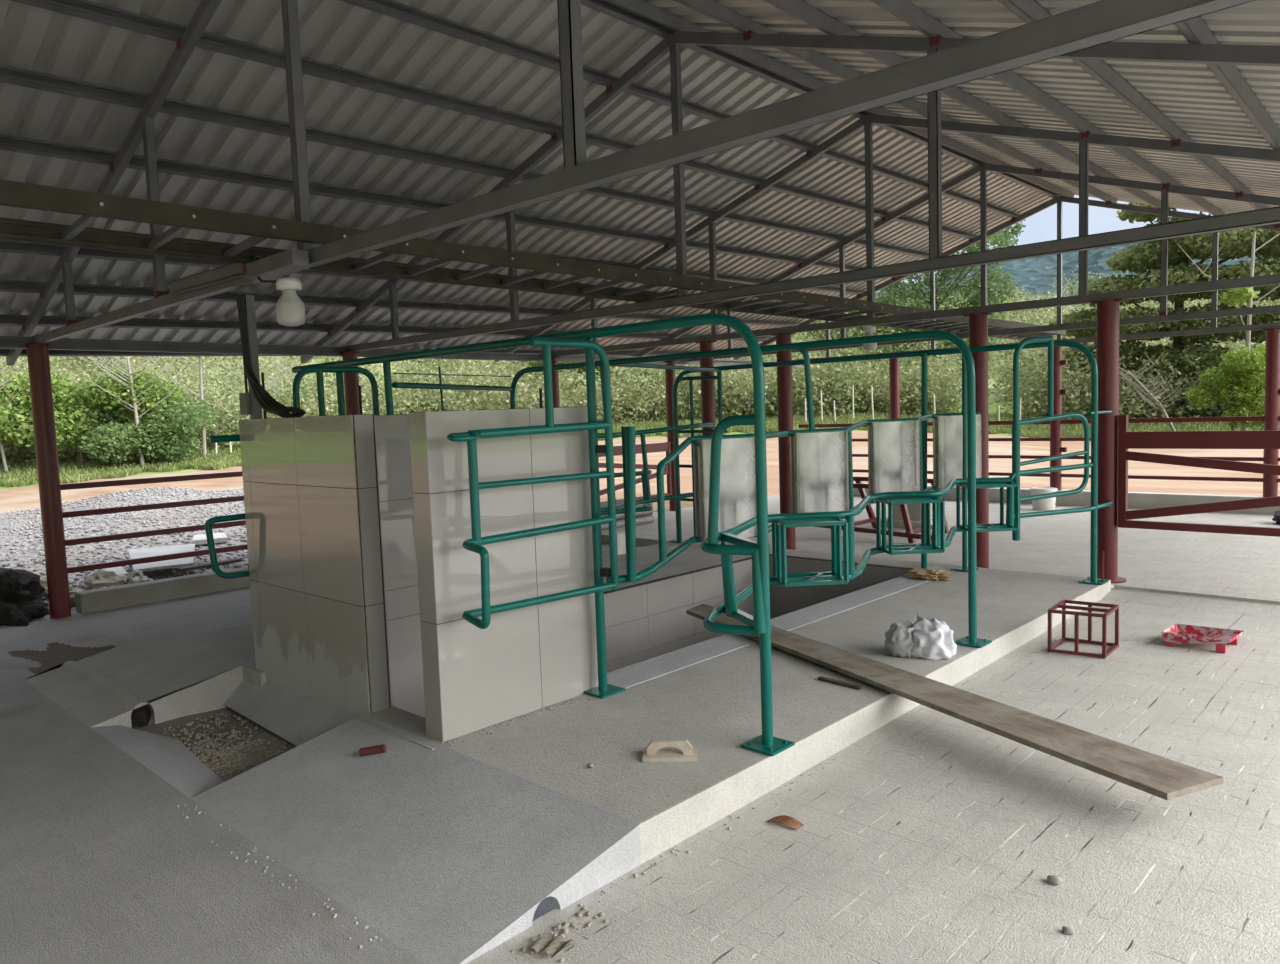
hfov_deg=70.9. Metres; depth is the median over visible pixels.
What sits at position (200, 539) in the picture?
slab
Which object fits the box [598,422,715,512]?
rail
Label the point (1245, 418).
fence rail
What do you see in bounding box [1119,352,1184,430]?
tree
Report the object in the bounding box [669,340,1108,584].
arch
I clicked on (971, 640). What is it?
arch
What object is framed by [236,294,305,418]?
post
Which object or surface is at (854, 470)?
fence rail
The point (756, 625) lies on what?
rail
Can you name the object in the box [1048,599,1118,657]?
cage
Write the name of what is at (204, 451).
bare tree
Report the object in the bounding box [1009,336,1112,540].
gate
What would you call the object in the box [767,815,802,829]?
dead leaf
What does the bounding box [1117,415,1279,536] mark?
gate
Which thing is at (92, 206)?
roof beam
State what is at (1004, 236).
leafy tree
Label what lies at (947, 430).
plate
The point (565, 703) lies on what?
crumbs
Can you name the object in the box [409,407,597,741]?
wall
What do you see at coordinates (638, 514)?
pipe
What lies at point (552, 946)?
paper scrap
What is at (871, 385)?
fence post
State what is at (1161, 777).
plank
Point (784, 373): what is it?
steel column
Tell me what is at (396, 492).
wall
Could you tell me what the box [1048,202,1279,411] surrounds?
broad tree
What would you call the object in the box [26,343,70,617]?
steel column
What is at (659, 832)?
kerb
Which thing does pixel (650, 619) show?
wall
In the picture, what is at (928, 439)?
fence rail
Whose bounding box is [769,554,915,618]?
wall
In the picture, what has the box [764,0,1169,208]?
purlin
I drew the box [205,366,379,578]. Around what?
railing
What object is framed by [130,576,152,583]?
rubble stone
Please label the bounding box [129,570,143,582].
ring
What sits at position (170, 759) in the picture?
ramp
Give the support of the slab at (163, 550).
on the slab at (118, 570)
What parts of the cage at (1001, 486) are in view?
frame, frame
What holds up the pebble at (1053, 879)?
on the floor at (933, 836)
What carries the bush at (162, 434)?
on the ground at (14, 499)
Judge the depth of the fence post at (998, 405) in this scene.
47.23 m
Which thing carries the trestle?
on the floor at (933, 836)
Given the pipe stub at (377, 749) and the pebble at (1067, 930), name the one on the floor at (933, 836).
the pebble at (1067, 930)
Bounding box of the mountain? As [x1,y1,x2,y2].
[875,242,1278,304]
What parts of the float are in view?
handle, blade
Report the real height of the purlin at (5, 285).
0.686 m
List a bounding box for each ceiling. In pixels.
[0,0,1052,350]
[643,0,1279,213]
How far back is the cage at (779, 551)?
4.93 m
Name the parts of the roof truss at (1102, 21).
web post, web post, web post, web post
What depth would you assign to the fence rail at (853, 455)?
13.22 m
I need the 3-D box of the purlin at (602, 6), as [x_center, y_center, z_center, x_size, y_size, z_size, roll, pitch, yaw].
[-2.391,-2.841,3.578,0.073,0.686,26.269,2,6,41]
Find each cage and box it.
[772,517,848,586]
[876,497,944,554]
[956,483,1018,531]
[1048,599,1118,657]
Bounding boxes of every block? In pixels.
[617,532,625,554]
[881,487,946,528]
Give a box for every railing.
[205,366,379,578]
[447,337,635,628]
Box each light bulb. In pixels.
[276,278,305,325]
[863,326,876,350]
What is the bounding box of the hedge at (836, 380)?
[0,265,1279,468]
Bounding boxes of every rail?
[60,471,241,489]
[63,495,243,517]
[65,520,245,545]
[67,544,247,572]
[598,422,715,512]
[599,469,652,514]
[606,412,980,582]
[701,415,1013,635]
[798,416,1279,427]
[852,438,1090,441]
[852,454,1279,460]
[853,469,1279,481]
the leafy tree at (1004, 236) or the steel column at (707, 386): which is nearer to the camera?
the steel column at (707, 386)
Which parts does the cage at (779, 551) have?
frame, frame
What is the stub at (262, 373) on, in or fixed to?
on the wall at (311, 484)
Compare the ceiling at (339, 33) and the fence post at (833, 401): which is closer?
the ceiling at (339, 33)
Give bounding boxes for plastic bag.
[885,612,956,659]
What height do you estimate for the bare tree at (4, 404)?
7.808 m
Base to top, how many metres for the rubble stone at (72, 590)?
0.205 m
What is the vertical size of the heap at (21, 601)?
0.537 m
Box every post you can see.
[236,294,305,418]
[820,390,822,420]
[833,401,835,420]
[852,385,853,418]
[871,385,873,419]
[998,405,999,420]
[1019,398,1020,419]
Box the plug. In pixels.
[131,700,150,728]
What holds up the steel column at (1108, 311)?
on the floor at (933, 836)
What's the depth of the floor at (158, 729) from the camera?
5.07 m
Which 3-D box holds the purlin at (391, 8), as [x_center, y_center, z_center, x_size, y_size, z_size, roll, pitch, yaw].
[-2.809,-2.670,3.994,0.073,0.686,26.269,2,6,41]
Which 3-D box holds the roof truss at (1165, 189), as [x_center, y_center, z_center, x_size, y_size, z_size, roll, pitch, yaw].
[3.935,-2.820,11.164,11.293,2.068,0.067,2,6,43]
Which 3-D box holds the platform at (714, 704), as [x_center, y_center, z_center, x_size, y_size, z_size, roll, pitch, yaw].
[1.391,1.193,5.753,1.388,0.400,5.530,2,6,43]
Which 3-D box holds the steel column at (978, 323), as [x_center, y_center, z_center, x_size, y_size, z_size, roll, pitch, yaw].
[3.081,-0.357,8.173,0.220,2.310,0.160,2,6,43]
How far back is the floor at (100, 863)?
3.45 m
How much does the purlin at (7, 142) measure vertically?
0.686 m
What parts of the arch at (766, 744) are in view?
leg, leg, drop rod, leg, plate, plate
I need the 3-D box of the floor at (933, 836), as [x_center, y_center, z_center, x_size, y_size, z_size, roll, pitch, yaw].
[0.909,1.176,4.942,13.400,0.095,20.200,2,6,43]
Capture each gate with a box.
[598,442,672,502]
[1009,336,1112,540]
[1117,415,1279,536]
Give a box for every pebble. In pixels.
[1047,875,1062,884]
[1062,926,1074,934]
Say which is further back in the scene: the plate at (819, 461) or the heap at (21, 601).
the heap at (21, 601)
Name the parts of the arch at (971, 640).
leg, leg, plate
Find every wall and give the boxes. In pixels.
[239,414,391,713]
[375,414,424,717]
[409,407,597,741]
[604,557,752,672]
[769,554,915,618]
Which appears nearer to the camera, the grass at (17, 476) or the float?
the float
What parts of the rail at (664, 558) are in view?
rail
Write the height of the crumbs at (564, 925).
0.026 m
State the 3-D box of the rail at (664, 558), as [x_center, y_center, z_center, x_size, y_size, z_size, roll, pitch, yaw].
[1.349,-0.058,6.462,0.316,0.836,4.619,2,6,43]
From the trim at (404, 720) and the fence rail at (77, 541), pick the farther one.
the fence rail at (77, 541)
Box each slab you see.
[93,566,128,574]
[128,544,194,571]
[193,532,227,544]
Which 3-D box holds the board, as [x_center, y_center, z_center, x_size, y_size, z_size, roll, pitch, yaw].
[-4.545,0.875,9.500,0.120,0.030,0.658,1,5,35]
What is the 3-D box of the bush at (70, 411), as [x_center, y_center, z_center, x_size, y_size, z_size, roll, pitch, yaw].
[-27.495,-2.951,43.892,9.594,5.294,4.976,-5,5,-34]
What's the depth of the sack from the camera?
10.61 m
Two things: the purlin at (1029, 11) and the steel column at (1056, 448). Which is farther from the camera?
the steel column at (1056, 448)
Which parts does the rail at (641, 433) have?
rail, rail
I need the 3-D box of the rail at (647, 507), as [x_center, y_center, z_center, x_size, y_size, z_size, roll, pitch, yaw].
[-1.124,-0.062,7.832,3.700,0.965,0.612,-6,6,-41]
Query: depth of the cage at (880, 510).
5.83 m
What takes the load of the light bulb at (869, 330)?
hanging from the roof truss at (1084, 139)
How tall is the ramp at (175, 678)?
0.350 m
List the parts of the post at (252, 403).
post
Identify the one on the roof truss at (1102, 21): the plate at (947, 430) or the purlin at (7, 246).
the purlin at (7, 246)
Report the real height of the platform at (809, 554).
0.400 m
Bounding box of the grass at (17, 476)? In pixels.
[0,408,1279,486]
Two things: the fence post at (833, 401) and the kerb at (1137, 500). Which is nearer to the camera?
the kerb at (1137, 500)
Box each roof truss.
[6,0,1254,365]
[300,30,1279,363]
[494,114,1279,361]
[634,163,1279,360]
[734,196,1279,360]
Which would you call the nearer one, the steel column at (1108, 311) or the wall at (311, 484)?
the wall at (311, 484)
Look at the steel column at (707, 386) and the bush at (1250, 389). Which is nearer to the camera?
the steel column at (707, 386)
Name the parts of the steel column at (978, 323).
cap plate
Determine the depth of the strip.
4.78 m
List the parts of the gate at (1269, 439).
rail, rail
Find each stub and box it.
[261,372,266,418]
[359,385,361,413]
[359,744,385,755]
[539,389,542,407]
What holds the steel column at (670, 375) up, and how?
on the floor at (933, 836)
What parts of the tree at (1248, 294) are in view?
crown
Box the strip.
[818,676,861,689]
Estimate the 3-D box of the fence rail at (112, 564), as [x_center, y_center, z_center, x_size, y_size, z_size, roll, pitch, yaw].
[-3.153,0.559,10.115,0.045,0.050,5.800,2,6,43]
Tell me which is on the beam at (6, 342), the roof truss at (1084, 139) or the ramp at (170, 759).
the roof truss at (1084, 139)
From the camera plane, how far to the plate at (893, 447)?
7.09 m
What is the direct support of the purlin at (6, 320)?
on the roof truss at (1102, 21)
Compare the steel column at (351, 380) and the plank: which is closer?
the plank
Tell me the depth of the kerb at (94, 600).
8.52 m
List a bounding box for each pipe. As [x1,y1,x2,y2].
[600,502,652,507]
[601,509,653,519]
[601,515,653,530]
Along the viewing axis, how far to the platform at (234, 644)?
7.80 m
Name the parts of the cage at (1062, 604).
frame, frame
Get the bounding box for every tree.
[0,357,26,471]
[69,356,189,466]
[155,356,221,457]
[205,356,301,395]
[802,219,1025,366]
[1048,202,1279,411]
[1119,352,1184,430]
[1179,232,1279,430]
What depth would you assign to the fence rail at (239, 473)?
8.49 m
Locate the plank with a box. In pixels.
[686,604,1222,800]
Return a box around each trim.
[177,544,655,637]
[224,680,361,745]
[354,706,436,749]
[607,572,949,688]
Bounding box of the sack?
[1272,510,1279,523]
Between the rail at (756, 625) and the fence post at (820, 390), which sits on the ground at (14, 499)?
the fence post at (820, 390)
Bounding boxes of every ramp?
[23,632,242,727]
[90,725,223,797]
[191,714,640,963]
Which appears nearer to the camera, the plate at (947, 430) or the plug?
the plug
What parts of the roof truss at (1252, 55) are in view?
web post, web post, web post, web post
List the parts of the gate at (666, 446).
rail, rail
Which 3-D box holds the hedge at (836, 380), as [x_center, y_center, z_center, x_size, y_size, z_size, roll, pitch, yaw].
[-2.495,-12.258,47.693,242.426,23.166,246.551,2,6,43]
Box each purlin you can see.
[0,64,928,258]
[0,134,903,278]
[0,240,828,310]
[0,280,802,326]
[0,314,775,341]
[0,348,698,355]
[1,205,866,294]
[11,0,979,241]
[340,0,1022,220]
[580,0,1060,197]
[604,0,1073,196]
[674,0,1117,202]
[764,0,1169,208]
[870,0,1224,215]
[998,0,1268,209]
[1174,16,1279,149]
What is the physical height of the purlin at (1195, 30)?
0.686 m
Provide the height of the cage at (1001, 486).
0.340 m
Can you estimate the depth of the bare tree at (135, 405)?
43.37 m
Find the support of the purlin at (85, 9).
attached to the ceiling at (339, 33)
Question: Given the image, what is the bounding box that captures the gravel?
[0,487,657,613]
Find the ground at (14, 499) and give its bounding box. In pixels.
[0,286,1279,513]
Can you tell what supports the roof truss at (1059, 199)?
on the steel column at (1056, 448)
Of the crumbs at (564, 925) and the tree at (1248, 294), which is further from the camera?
the tree at (1248, 294)
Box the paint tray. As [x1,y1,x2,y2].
[1161,624,1243,652]
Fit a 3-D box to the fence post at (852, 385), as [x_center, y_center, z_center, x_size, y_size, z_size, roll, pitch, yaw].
[11.713,-4.166,49.461,0.102,2.301,0.103,-4,5,-24]
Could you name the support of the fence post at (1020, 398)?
on the ground at (14, 499)
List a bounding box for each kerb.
[75,566,249,613]
[637,580,1110,863]
[853,483,1279,514]
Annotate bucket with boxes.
[1030,487,1057,509]
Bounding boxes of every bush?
[0,366,185,467]
[78,397,216,462]
[518,361,664,402]
[1185,347,1279,430]
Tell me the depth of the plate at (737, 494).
5.54 m
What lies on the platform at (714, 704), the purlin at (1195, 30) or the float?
the float
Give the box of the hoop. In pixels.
[672,376,727,536]
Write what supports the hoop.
on the platform at (234, 644)
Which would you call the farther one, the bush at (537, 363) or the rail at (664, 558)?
the bush at (537, 363)
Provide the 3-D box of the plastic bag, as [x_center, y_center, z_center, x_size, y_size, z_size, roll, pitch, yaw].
[1.650,0.896,5.305,0.410,0.236,0.274,0,5,26]
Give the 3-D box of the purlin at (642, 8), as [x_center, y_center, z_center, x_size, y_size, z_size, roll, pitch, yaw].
[-2.289,-2.837,3.482,0.073,0.686,26.269,2,6,41]
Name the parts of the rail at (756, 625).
rail, rail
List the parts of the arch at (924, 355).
plate, leg, leg, leg, plate, plate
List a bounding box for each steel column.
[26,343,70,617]
[341,351,359,414]
[551,357,560,407]
[665,360,677,510]
[696,341,718,542]
[772,333,795,549]
[889,358,899,418]
[964,313,992,567]
[1050,346,1066,489]
[1087,299,1126,582]
[1262,328,1279,496]
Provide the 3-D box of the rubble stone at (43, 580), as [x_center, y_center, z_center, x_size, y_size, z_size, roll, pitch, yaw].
[-5.841,1.057,8.845,0.450,0.255,0.323,2,6,43]
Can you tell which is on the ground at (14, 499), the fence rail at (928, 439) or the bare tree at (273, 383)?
the bare tree at (273, 383)
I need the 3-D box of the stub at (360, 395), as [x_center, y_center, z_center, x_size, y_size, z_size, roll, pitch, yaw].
[-1.833,-0.532,5.901,0.016,0.204,0.017,-4,5,-24]
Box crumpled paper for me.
[904,568,952,580]
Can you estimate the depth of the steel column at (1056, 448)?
13.28 m
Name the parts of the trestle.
leg, leg, leg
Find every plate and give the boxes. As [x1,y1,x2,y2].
[693,437,756,540]
[790,431,848,512]
[868,420,919,501]
[933,414,981,488]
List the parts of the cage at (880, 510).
frame, frame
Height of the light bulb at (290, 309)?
0.232 m
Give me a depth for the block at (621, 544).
9.40 m
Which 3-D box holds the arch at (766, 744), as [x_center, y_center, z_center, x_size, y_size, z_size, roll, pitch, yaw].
[-0.320,0.068,6.093,4.448,1.909,2.226,2,6,43]
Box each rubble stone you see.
[40,577,47,596]
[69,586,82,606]
[83,569,127,589]
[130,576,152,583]
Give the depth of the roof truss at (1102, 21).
3.00 m
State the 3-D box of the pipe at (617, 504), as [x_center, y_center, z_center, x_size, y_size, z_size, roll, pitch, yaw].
[-0.546,0.373,11.976,0.110,0.107,2.000,2,6,43]
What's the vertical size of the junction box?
0.166 m
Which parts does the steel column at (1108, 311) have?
plate, cap plate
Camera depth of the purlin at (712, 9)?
6.83 m
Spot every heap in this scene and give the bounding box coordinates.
[0,488,248,608]
[0,568,48,625]
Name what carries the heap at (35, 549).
on the ground at (14, 499)
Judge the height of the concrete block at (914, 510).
0.490 m
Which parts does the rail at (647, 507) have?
rail, rail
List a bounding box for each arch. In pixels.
[292,314,794,756]
[510,330,991,647]
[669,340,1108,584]
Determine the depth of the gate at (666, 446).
13.58 m
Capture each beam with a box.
[0,179,1065,339]
[0,336,803,367]
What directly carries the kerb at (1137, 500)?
on the floor at (933, 836)
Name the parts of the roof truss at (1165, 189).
web post, web post, web post, web post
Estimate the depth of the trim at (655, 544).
6.63 m
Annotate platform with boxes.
[174,539,771,686]
[424,564,1105,822]
[769,549,942,569]
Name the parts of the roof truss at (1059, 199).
web post, web post, web post, web post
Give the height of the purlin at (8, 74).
0.686 m
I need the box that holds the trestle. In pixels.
[813,477,948,542]
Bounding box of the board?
[176,558,241,571]
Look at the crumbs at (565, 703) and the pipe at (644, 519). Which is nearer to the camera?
the crumbs at (565, 703)
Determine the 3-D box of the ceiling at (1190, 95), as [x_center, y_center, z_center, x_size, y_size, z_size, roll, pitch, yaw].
[-0.310,-1.988,1.792,5.307,2.343,26.693,2,6,41]
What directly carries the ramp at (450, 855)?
on the floor at (100, 863)
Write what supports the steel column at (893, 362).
on the floor at (933, 836)
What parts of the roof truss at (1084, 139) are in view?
web post, web post, web post, web post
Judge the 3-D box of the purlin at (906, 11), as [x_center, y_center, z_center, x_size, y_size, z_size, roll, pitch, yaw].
[-0.892,-2.175,2.228,0.073,0.686,26.269,2,6,41]
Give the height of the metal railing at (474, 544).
1.297 m
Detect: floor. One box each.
[0,542,643,963]
[137,707,294,781]
[466,494,1279,963]
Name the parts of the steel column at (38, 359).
cap plate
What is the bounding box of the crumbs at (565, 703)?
[176,697,835,952]
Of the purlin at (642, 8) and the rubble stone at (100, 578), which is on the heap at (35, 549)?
the rubble stone at (100, 578)
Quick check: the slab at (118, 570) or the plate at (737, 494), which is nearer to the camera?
the plate at (737, 494)
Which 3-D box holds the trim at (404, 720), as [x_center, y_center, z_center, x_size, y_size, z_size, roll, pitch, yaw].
[-1.113,1.364,4.407,0.690,0.346,0.220,2,6,43]
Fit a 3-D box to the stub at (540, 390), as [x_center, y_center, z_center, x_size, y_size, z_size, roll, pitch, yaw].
[-0.508,-0.427,4.613,0.016,0.104,0.017,-4,5,-24]
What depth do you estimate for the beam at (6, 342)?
9.29 m
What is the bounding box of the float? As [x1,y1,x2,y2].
[642,739,697,761]
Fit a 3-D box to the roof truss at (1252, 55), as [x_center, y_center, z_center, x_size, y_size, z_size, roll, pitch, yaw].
[0.042,-2.240,6.766,11.293,1.994,0.062,2,6,43]
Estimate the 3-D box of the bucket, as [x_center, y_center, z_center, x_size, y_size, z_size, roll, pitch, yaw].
[5.755,0.240,12.826,0.360,0.310,0.360,2,6,43]
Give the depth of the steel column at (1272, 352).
11.46 m
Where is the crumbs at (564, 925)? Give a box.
[510,906,607,961]
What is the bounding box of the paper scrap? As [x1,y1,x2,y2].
[529,933,576,957]
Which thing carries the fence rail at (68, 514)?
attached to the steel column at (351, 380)
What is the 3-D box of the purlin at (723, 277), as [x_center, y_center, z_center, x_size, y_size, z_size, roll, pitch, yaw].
[-4.683,-1.905,5.860,0.073,0.686,26.269,2,6,41]
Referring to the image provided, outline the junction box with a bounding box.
[169,249,308,293]
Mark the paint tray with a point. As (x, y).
(1175, 634)
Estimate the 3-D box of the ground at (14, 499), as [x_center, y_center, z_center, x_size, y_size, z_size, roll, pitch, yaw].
[0.220,-10.337,4.165,459.920,24.794,459.992,2,6,43]
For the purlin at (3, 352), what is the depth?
9.54 m
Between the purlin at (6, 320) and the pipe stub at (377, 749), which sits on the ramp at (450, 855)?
the pipe stub at (377, 749)
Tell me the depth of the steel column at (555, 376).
12.04 m

